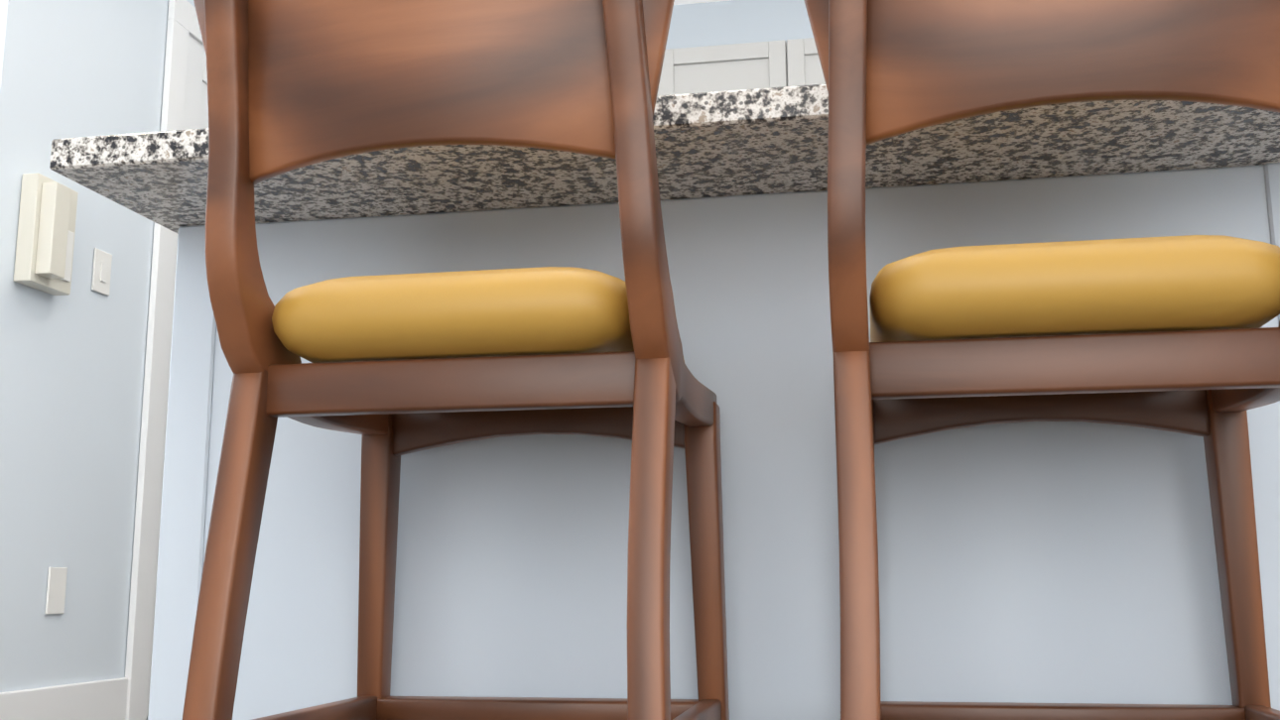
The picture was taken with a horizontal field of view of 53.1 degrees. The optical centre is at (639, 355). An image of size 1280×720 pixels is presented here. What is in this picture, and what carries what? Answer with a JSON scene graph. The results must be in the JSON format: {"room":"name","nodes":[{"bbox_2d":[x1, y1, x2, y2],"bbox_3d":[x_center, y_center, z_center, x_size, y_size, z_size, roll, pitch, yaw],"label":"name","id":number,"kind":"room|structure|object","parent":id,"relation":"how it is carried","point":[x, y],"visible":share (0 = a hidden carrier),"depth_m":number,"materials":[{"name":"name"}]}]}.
{"room":"kitchen","nodes":[
{"label":"kitchen","id":0,"kind":"room"},
{"bbox_2d":[0,0,195,719],"bbox_3d":[-1.973,-1.454,1.121,0.140,4.000,7.600,-2,-10,10],"label":"wall","id":1,"kind":"structure","parent":0,"point":[71,375],"depth_m":3.30,"materials":[{"name":"white paint"}]},
{"bbox_2d":[13,172,77,295],"bbox_3d":[-1.452,-0.297,3.171,0.085,0.270,0.160,-2,-10,10],"label":"phone","id":2,"kind":"object","parent":1,"relation":"attached to","point":[46,236],"visible":1,"depth_m":3.11,"materials":[{"name":"beige plastic"}]},
{"bbox_2d":[45,567,67,615],"bbox_3d":[-1.456,0.588,3.192,0.006,0.115,0.070,-2,-10,10],"label":"outlet","id":3,"kind":"object","parent":1,"relation":"attached to","point":[56,590],"visible":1,"depth_m":3.19,"materials":[{"name":"white plastic"}]},
{"bbox_2d":[0,677,127,719],"bbox_3d":[-1.455,0.875,3.120,0.016,0.125,0.701,-2,-10,10],"label":"baseboard","id":4,"kind":"structure","parent":1,"relation":"attached to","point":[105,700],"depth_m":3.18,"materials":[{"name":"white"}]},
{"bbox_2d":[91,248,112,295],"bbox_3d":[-1.441,-0.222,3.432,0.010,0.115,0.075,-2,-10,10],"label":"switch plate","id":5,"kind":"object","parent":1,"relation":"attached to","point":[101,272],"visible":1,"depth_m":3.42,"materials":[{"name":"white plastic"}]},
{"bbox_2d":[125,0,208,719],"bbox_3d":[-1.279,0.037,4.096,0.078,2.120,0.960,-2,-10,10],"label":"door frame","id":6,"kind":"structure","parent":1,"relation":"attached to","point":[185,100],"depth_m":3.65,"materials":[{"name":"white wood"}]},
{"bbox_2d":[673,0,729,4],"bbox_3d":[0.272,-1.986,0.878,4.680,0.080,7.740,-2,-10,10],"label":"ceiling","id":7,"kind":"structure","parent":0,"point":[679,2],"depth_m":4.60,"materials":[{"name":"white paint"}]},
{"bbox_2d":[665,0,813,49],"bbox_3d":[0.952,-0.087,4.334,4.680,2.430,0.140,-2,-10,10],"label":"wall","id":8,"kind":"structure","parent":0,"point":[717,23],"depth_m":4.57,"materials":[{"name":"white paint"}]},
{"bbox_2d":[656,39,791,96],"bbox_3d":[0.085,-0.824,4.371,0.856,0.320,0.344,-2,-10,10],"label":"upper cabinet","id":9,"kind":"object","parent":8,"relation":"attached to","point":[750,65],"depth_m":4.18,"materials":[{"name":"grey paint"}]},
{"bbox_2d":[791,37,825,86],"bbox_3d":[0.736,-0.636,4.217,0.466,0.750,0.344,-2,-10,10],"label":"upper cabinet","id":10,"kind":"object","parent":8,"relation":"attached to","point":[807,69],"depth_m":4.14,"materials":[{"name":"grey paint"}]},
{"bbox_3d":[-1.513,0.540,0.780,8.500,0.050,7.800,-2,-10,10],"label":"floor","id":11,"kind":"structure","parent":0,"visible":0},
{"bbox_2d":[182,0,729,719],"bbox_3d":[-0.169,0.115,1.400,0.508,0.997,0.540,-2,-10,10],"label":"bar stool","id":12,"kind":"object","parent":11,"relation":"on","point":[393,369],"visible":1,"depth_m":1.26,"materials":[{"name":"brown wood"}]},
{"bbox_2d":[147,158,1279,719],"bbox_3d":[0.160,0.287,2.019,1.532,0.876,0.796,-2,-10,10],"label":"base cabinet","id":13,"kind":"object","parent":11,"relation":"on","point":[1048,564],"depth_m":1.65,"materials":[{"name":"white paint"}]},
{"bbox_2d":[49,83,1279,226],"bbox_3d":[0.137,-0.184,1.987,1.580,0.040,1.090,-2,-10,10],"label":"countertop","id":14,"kind":"structure","parent":13,"relation":"on","point":[770,138],"depth_m":1.57,"materials":[{"name":"grey stone"}]},
{"bbox_2d":[803,0,1279,719],"bbox_3d":[0.431,0.093,1.294,0.508,0.997,0.540,-2,-10,10],"label":"bar stool","id":15,"kind":"object","parent":11,"relation":"on","point":[1167,333],"visible":1,"depth_m":1.16,"materials":[{"name":"brown wood"}]}
]}

